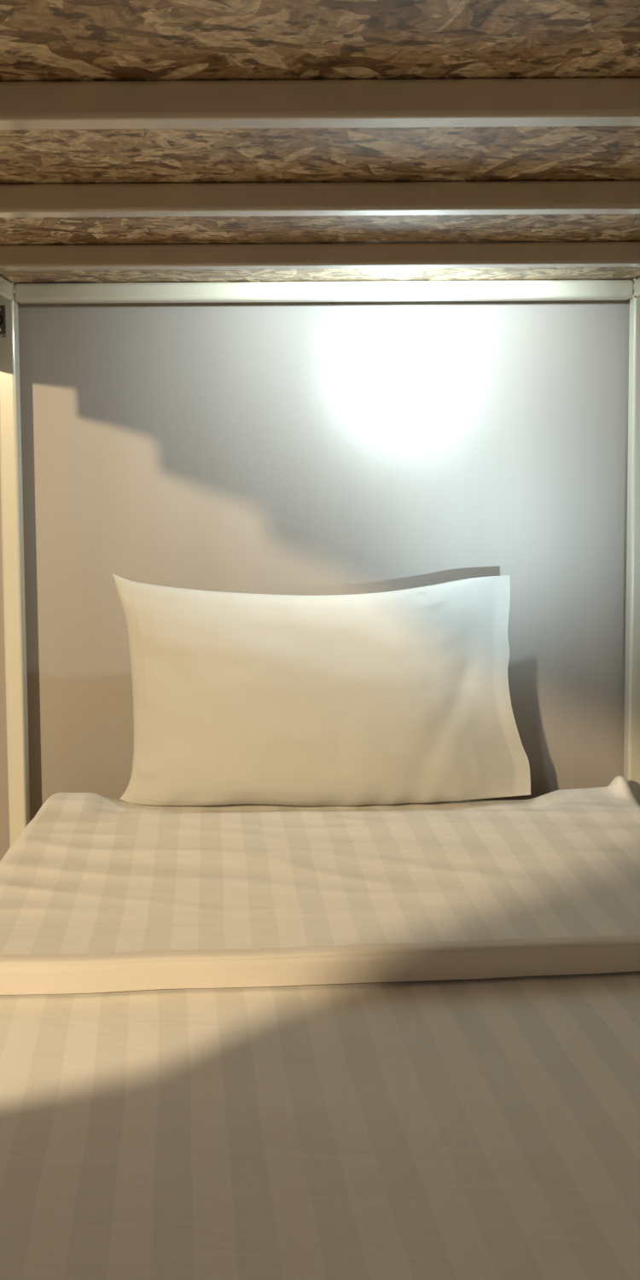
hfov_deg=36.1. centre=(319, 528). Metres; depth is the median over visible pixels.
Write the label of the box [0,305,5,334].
plate
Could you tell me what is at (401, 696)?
pillow
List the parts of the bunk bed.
rail, post, head rail, post, rail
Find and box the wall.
[0,298,629,861]
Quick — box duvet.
[0,775,639,994]
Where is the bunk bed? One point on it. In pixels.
(589, 101)
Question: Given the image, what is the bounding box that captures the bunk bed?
[0,77,639,847]
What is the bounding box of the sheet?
[0,971,639,1279]
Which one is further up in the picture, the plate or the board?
the board
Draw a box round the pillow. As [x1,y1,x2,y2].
[112,573,530,806]
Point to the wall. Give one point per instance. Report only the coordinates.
(362, 447)
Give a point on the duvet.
(99, 893)
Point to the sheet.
(489, 1128)
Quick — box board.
[0,0,639,283]

